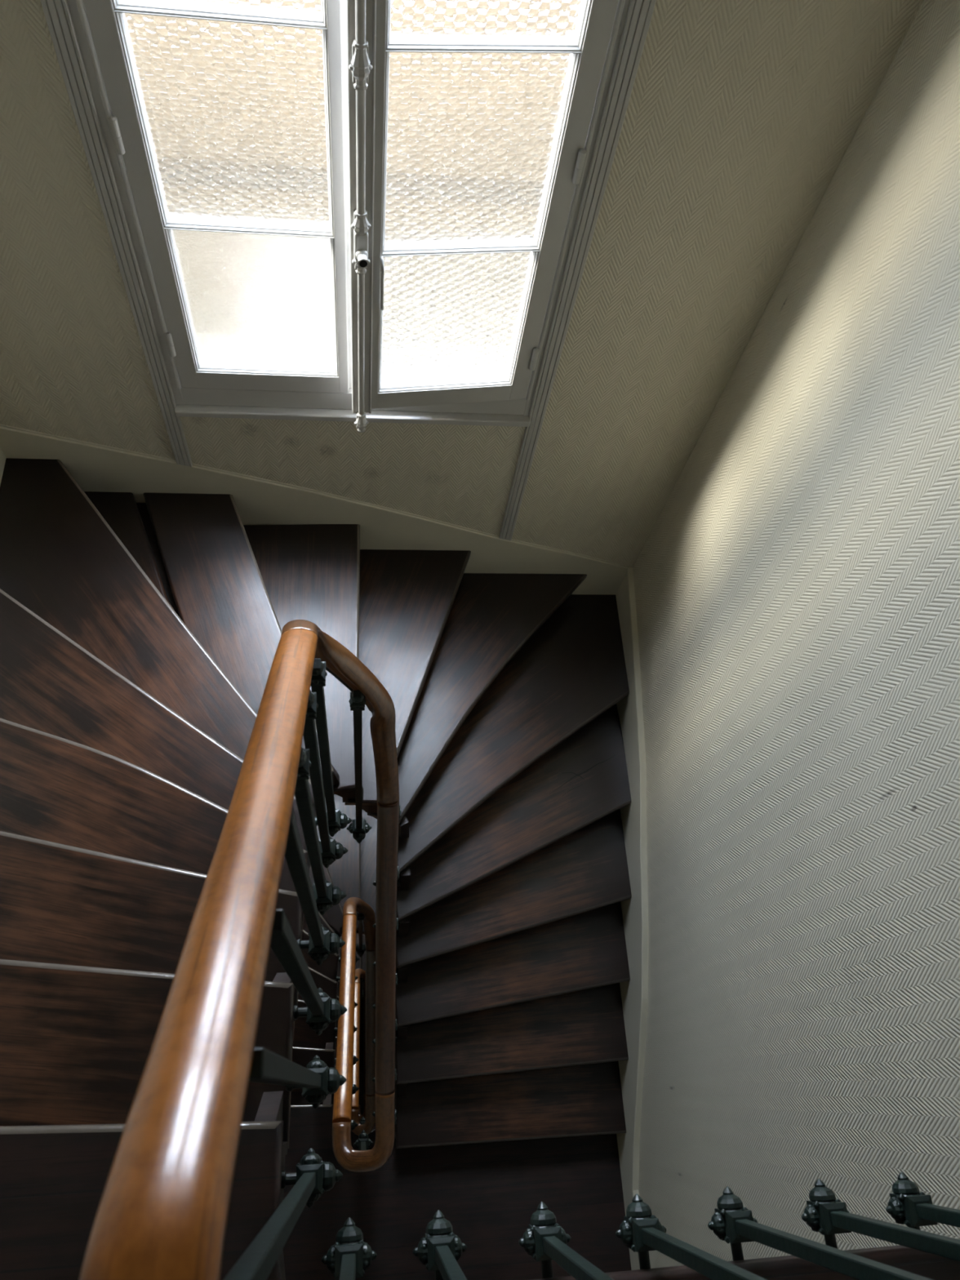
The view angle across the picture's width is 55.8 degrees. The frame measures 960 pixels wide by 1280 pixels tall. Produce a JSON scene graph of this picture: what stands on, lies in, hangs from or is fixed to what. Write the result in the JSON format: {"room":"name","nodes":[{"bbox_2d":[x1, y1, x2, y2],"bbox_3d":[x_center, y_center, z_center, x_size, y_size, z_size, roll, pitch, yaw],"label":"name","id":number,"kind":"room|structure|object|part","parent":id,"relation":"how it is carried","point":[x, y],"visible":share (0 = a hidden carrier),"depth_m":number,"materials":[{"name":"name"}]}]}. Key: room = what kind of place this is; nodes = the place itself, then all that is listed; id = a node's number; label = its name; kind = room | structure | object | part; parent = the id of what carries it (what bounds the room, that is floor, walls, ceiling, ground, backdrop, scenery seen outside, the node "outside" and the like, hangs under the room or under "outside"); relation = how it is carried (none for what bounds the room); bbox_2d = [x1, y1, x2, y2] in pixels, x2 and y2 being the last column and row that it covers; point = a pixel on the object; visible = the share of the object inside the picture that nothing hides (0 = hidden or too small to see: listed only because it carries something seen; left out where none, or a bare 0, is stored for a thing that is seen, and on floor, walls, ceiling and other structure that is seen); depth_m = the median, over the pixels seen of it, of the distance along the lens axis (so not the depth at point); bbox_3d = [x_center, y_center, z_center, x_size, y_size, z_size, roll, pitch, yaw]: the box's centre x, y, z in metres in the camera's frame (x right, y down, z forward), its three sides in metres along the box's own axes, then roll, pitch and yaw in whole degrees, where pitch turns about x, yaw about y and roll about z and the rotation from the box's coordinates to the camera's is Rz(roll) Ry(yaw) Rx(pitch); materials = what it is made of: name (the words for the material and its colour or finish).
{"room":"stairwell","nodes":[
{"label":"stairwell","id":0,"kind":"room"},
{"bbox_2d":[351,1128,375,1150],"bbox_3d":[-0.789,3.918,5.998,2.211,0.270,1.665,0,64,-7],"label":"floor","id":1,"kind":"structure","parent":0,"point":[371,1135],"depth_m":6.12,"materials":[{"name":"brown wood"}]},
{"bbox_2d":[290,794,395,1109],"bbox_3d":[-0.721,1.813,5.453,2.211,2.786,2.058,0,64,-7],"label":"staircase","id":2,"kind":"structure","parent":1,"relation":"on","point":[354,873],"depth_m":5.12,"materials":[{"name":"brown wood"}]},
{"bbox_2d":[332,897,375,1135],"bbox_3d":[-0.614,2.027,4.761,0.271,3.860,1.109,0,64,-7],"label":"stair railing","id":3,"kind":"object","parent":2,"relation":"attached to","point":[343,1112],"visible":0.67,"depth_m":3.94,"materials":[{"name":"brown wood"}]},
{"bbox_3d":[-0.502,1.371,3.414,0.060,0.858,0.798,1,63,-7],"label":"handrail","id":4,"kind":"part","parent":3,"relation":"part of","materials":[{"name":"brown wood"}]},
{"bbox_2d":[351,1120,358,1130],"bbox_3d":[-0.565,2.064,3.860,0.067,0.091,0.067,40,66,13],"label":"pendant","id":5,"kind":"object","parent":3,"relation":"attached to","point":[353,1124],"depth_m":3.85,"materials":[{"name":"green paint"}]},
{"bbox_2d":[351,1084,359,1094],"bbox_3d":[-0.574,1.960,3.958,0.067,0.091,0.067,40,66,13],"label":"pendant","id":6,"kind":"object","parent":3,"relation":"attached to","point":[355,1088],"depth_m":3.94,"materials":[{"name":"green paint"}]},
{"bbox_2d":[352,1055,359,1065],"bbox_3d":[-0.593,1.896,4.093,0.067,0.091,0.067,40,66,13],"label":"pendant","id":7,"kind":"object","parent":3,"relation":"attached to","point":[355,1060],"depth_m":4.08,"materials":[{"name":"green paint"}]},
{"bbox_2d":[355,943,365,956],"bbox_3d":[-0.705,1.826,5.362,0.067,0.091,0.067,40,66,13],"label":"pendant","id":8,"kind":"object","parent":3,"relation":"attached to","point":[360,951],"depth_m":5.33,"materials":[{"name":"green paint"}]},
{"bbox_2d":[359,1116,365,1124],"bbox_3d":[-0.800,3.313,6.214,0.067,0.091,0.067,40,66,13],"label":"pendant","id":9,"kind":"object","parent":3,"relation":"attached to","point":[362,1120],"depth_m":6.20,"materials":[{"name":"green paint"}]},
{"bbox_3d":[-0.602,2.109,5.011,0.060,0.775,0.727,0,64,-7],"label":"handrail","id":10,"kind":"part","parent":3,"relation":"part of","materials":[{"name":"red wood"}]},
{"bbox_2d":[359,986,375,1130],"bbox_3d":[-1.154,4.301,8.810,2.211,0.250,3.503,0,64,-7],"label":"floor","id":11,"kind":"structure","parent":0,"point":[361,1038],"depth_m":8.79,"materials":[{"name":"brown wood"}]},
{"bbox_2d":[334,933,365,1068],"bbox_3d":[-1.034,3.023,7.869,2.211,2.786,2.058,0,64,-7],"label":"staircase","id":12,"kind":"structure","parent":11,"relation":"on","point":[361,963],"depth_m":7.73,"materials":[{"name":"brown wood"}]},
{"bbox_2d":[351,968,365,1121],"bbox_3d":[-0.926,3.237,7.177,0.271,3.860,1.109,0,64,-7],"label":"stair railing","id":13,"kind":"object","parent":12,"relation":"attached to","point":[360,982],"visible":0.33,"depth_m":6.25,"materials":[{"name":"brown wood"}]},
{"bbox_3d":[-0.804,2.581,5.832,0.060,0.858,0.798,0,64,-7],"label":"handrail","id":14,"kind":"part","parent":13,"relation":"part of","materials":[{"name":"brown wood"}]},
{"bbox_3d":[-0.922,3.319,7.426,0.060,0.775,0.727,0,64,-7],"label":"handrail","id":15,"kind":"part","parent":13,"relation":"part of","materials":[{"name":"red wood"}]},
{"bbox_2d":[283,1104,631,1279],"bbox_3d":[-0.477,2.708,3.582,2.211,0.270,1.665,0,64,-7],"label":"floor","id":16,"kind":"structure","parent":0,"point":[489,1193],"depth_m":3.69,"materials":[{"name":"brown wood"}]},
{"bbox_2d":[0,457,631,1203],"bbox_3d":[-0.409,0.603,3.038,2.211,2.786,2.058,0,64,-7],"label":"staircase","id":17,"kind":"structure","parent":16,"relation":"on","point":[139,642],"depth_m":3.02,"materials":[{"name":"brown wood"}]},
{"bbox_2d":[79,619,959,1279],"bbox_3d":[0.174,0.843,2.367,1.229,3.875,1.183,0,64,-7],"label":"stair railing","id":18,"kind":"object","parent":17,"relation":"attached to","point":[162,1215],"visible":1,"depth_m":1.04,"materials":[{"name":"brown wood"}]},
{"bbox_3d":[0.348,0.224,1.019,1.230,0.890,0.959,0,64,-7],"label":"handrail","id":19,"kind":"part","parent":18,"relation":"part of","materials":[{"name":"brown wood"}]},
{"bbox_2d":[295,1148,342,1208],"bbox_3d":[-0.265,0.854,1.442,0.067,0.091,0.067,40,66,13],"label":"pendant","id":20,"kind":"object","parent":18,"relation":"attached to","point":[326,1175],"depth_m":1.42,"materials":[{"name":"green paint"}]},
{"bbox_2d":[301,1055,346,1109],"bbox_3d":[-0.274,0.750,1.541,0.067,0.091,0.067,40,66,13],"label":"pendant","id":21,"kind":"object","parent":18,"relation":"attached to","point":[331,1079],"depth_m":1.52,"materials":[{"name":"green paint"}]},
{"bbox_2d":[307,923,345,965],"bbox_3d":[-0.319,0.616,1.836,0.067,0.091,0.067,40,66,13],"label":"pendant","id":22,"kind":"object","parent":18,"relation":"attached to","point":[332,943],"depth_m":1.81,"materials":[{"name":"green paint"}]},
{"bbox_2d":[306,987,346,1035],"bbox_3d":[-0.292,0.686,1.675,0.067,0.091,0.067,40,66,13],"label":"pendant","id":23,"kind":"object","parent":18,"relation":"attached to","point":[333,1010],"depth_m":1.65,"materials":[{"name":"green paint"}]},
{"bbox_2d":[312,880,346,915],"bbox_3d":[-0.339,0.561,1.985,0.067,0.091,0.067,40,66,13],"label":"pendant","id":24,"kind":"object","parent":18,"relation":"attached to","point":[334,895],"depth_m":1.96,"materials":[{"name":"green paint"}]},
{"bbox_2d":[318,837,347,867],"bbox_3d":[-0.368,0.516,2.211,0.067,0.091,0.067,40,66,13],"label":"pendant","id":25,"kind":"object","parent":18,"relation":"attached to","point":[336,851],"depth_m":2.18,"materials":[{"name":"green paint"}]},
{"bbox_2d":[326,808,351,836],"bbox_3d":[-0.380,0.473,2.361,0.067,0.091,0.067,40,66,13],"label":"pendant","id":26,"kind":"object","parent":18,"relation":"attached to","point":[341,820],"depth_m":2.33,"materials":[{"name":"green paint"}]},
{"bbox_2d":[321,1217,377,1279],"bbox_3d":[-0.195,0.917,1.357,0.067,0.091,0.067,40,66,13],"label":"pendant","id":27,"kind":"object","parent":18,"relation":"attached to","point":[349,1238],"depth_m":1.34,"materials":[{"name":"green paint"}]},
{"bbox_2d":[346,818,371,843],"bbox_3d":[-0.392,0.616,2.946,0.067,0.091,0.067,40,66,13],"label":"pendant","id":28,"kind":"object","parent":18,"relation":"attached to","point":[358,833],"depth_m":2.92,"materials":[{"name":"green paint"}]},
{"bbox_2d":[353,1129,373,1150],"bbox_3d":[-0.488,2.103,3.798,0.067,0.091,0.067,40,66,13],"label":"pendant","id":29,"kind":"object","parent":18,"relation":"attached to","point":[363,1137],"depth_m":3.78,"materials":[{"name":"green paint"}]},
{"bbox_3d":[-0.268,0.898,2.599,0.060,0.775,0.728,0,64,-7],"label":"handrail","id":30,"kind":"part","parent":18,"relation":"part of","materials":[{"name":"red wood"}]},
{"bbox_2d":[412,1209,466,1271],"bbox_3d":[-0.061,0.917,1.374,0.067,0.091,0.067,40,66,13],"label":"pendant","id":31,"kind":"object","parent":18,"relation":"attached to","point":[439,1233],"depth_m":1.36,"materials":[{"name":"green paint"}]},
{"bbox_2d":[518,1201,570,1261],"bbox_3d":[0.098,0.917,1.395,0.067,0.091,0.067,40,66,13],"label":"pendant","id":32,"kind":"object","parent":18,"relation":"attached to","point":[543,1225],"depth_m":1.38,"materials":[{"name":"green paint"}]},
{"bbox_2d":[615,1193,666,1252],"bbox_3d":[0.249,0.917,1.414,0.067,0.091,0.067,40,66,13],"label":"pendant","id":33,"kind":"object","parent":18,"relation":"attached to","point":[638,1218],"depth_m":1.39,"materials":[{"name":"green paint"}]},
{"bbox_2d":[707,1186,757,1243],"bbox_3d":[0.397,0.916,1.434,0.067,0.091,0.067,40,66,13],"label":"pendant","id":34,"kind":"object","parent":18,"relation":"attached to","point":[724,1223],"depth_m":1.41,"materials":[{"name":"green paint"}]},
{"bbox_2d":[801,1178,851,1235],"bbox_3d":[0.550,0.916,1.454,0.067,0.091,0.067,40,66,13],"label":"pendant","id":35,"kind":"object","parent":18,"relation":"attached to","point":[822,1206],"depth_m":1.43,"materials":[{"name":"green paint"}]},
{"bbox_2d":[885,1171,937,1226],"bbox_3d":[0.693,0.916,1.472,0.067,0.091,0.067,40,66,13],"label":"pendant","id":36,"kind":"object","parent":18,"relation":"attached to","point":[904,1204],"depth_m":1.45,"materials":[{"name":"green paint"}]},
{"bbox_2d":[0,0,923,567],"bbox_3d":[-0.626,0.221,4.704,2.811,11.396,0.120,0,64,-7],"label":"wall","id":37,"kind":"structure","parent":0,"point":[741,116],"depth_m":2.34,"materials":[{"name":"paint"}]},
{"bbox_2d":[0,424,629,595],"bbox_3d":[-0.456,-0.401,3.319,2.193,1.120,0.006,0,64,-7],"label":"baseboard","id":38,"kind":"structure","parent":37,"relation":"attached to","point":[95,467],"depth_m":3.17,"materials":[{"name":"beige paint"}]},
{"bbox_2d":[40,0,656,541],"bbox_3d":[-0.311,-0.891,2.275,1.147,2.410,0.208,0,64,-7],"label":"window","id":39,"kind":"structure","parent":37,"relation":"in","point":[361,212],"depth_m":2.06,"materials":[{"name":"white paint"}]},
{"bbox_3d":[-0.834,-1.006,2.033,0.046,1.997,0.013,0,64,-7],"label":"casing","id":40,"kind":"part","parent":39,"relation":"part of","materials":[{"name":"white paint"}]},
{"bbox_3d":[-0.520,-1.094,1.952,0.382,0.468,0.004,0,64,-7],"label":"pane","id":41,"kind":"part","parent":39,"relation":"part of","materials":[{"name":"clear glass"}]},
{"bbox_3d":[-0.465,-1.308,1.525,0.382,0.468,0.004,0,64,-7],"label":"pane","id":42,"kind":"part","parent":39,"relation":"part of","materials":[{"name":"clear glass"}]},
{"bbox_3d":[-0.576,-0.880,2.378,0.382,0.464,0.004,0,64,-7],"label":"pane","id":43,"kind":"part","parent":39,"relation":"part of","materials":[{"name":"clear glass"}]},
{"bbox_3d":[-0.373,-0.683,2.754,1.062,0.038,0.050,0,64,-7],"label":"sill","id":44,"kind":"part","parent":39,"relation":"part of","materials":[{"name":"white paint"}]},
{"bbox_3d":[-0.255,-0.991,1.944,0.020,1.510,0.020,-6,65,-10],"label":"bolt rod","id":45,"kind":"part","parent":39,"relation":"part of","materials":[{"name":"white paint"}]},
{"bbox_3d":[-0.240,-0.873,2.231,0.011,0.159,0.021,-6,65,-10],"label":"pull handle","id":46,"kind":"part","parent":39,"relation":"part of","materials":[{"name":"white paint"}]},
{"bbox_3d":[-0.076,-0.853,2.430,0.381,0.464,0.004,-6,65,-10],"label":"pane","id":47,"kind":"part","parent":39,"relation":"part of","materials":[{"name":"clear glass"}]},
{"bbox_3d":[-0.021,-1.067,2.003,0.381,0.468,0.004,-6,65,-10],"label":"pane","id":48,"kind":"part","parent":39,"relation":"part of","materials":[{"name":"clear glass"}]},
{"bbox_3d":[0.035,-1.281,1.576,0.381,0.468,0.004,-6,65,-10],"label":"pane","id":49,"kind":"part","parent":39,"relation":"part of","materials":[{"name":"clear glass"}]},
{"bbox_3d":[0.233,-0.916,2.358,0.048,2.410,0.013,0,64,-7],"label":"casing","id":50,"kind":"part","parent":39,"relation":"part of","materials":[{"name":"white paint"}]},
{"bbox_2d":[0,1120,959,1279],"bbox_3d":[-0.164,1.498,1.166,2.211,0.270,1.665,0,64,-7],"label":"floor","id":51,"kind":"structure","parent":0,"point":[54,1178],"depth_m":1.32,"materials":[{"name":"brown wood"}]},
{"bbox_2d":[632,0,959,1268],"bbox_3d":[0.725,1.833,4.071,0.300,11.396,4.123,0,64,-7],"label":"wall","id":52,"kind":"structure","parent":0,"point":[797,583],"depth_m":2.17,"materials":[{"name":"paint"}]},
{"bbox_2d":[615,567,648,1270],"bbox_3d":[0.630,1.589,3.541,0.024,1.420,3.503,0,64,-7],"label":"baseboard","id":53,"kind":"structure","parent":52,"relation":"attached to","point":[634,992],"depth_m":3.63,"materials":[{"name":"beige paint"}]},
{"bbox_3d":[-1.765,1.836,3.747,0.300,11.396,4.123,0,64,-7],"label":"wall","id":54,"kind":"structure","parent":0,"visible":0},
{"bbox_2d":[0,447,6,484],"bbox_3d":[-1.335,0.803,1.683,0.024,1.190,3.503,0,64,-7],"label":"baseboard","id":55,"kind":"structure","parent":54,"relation":"attached to","point":[2,458],"depth_m":2.80,"materials":[{"name":"beige paint"}]}
]}

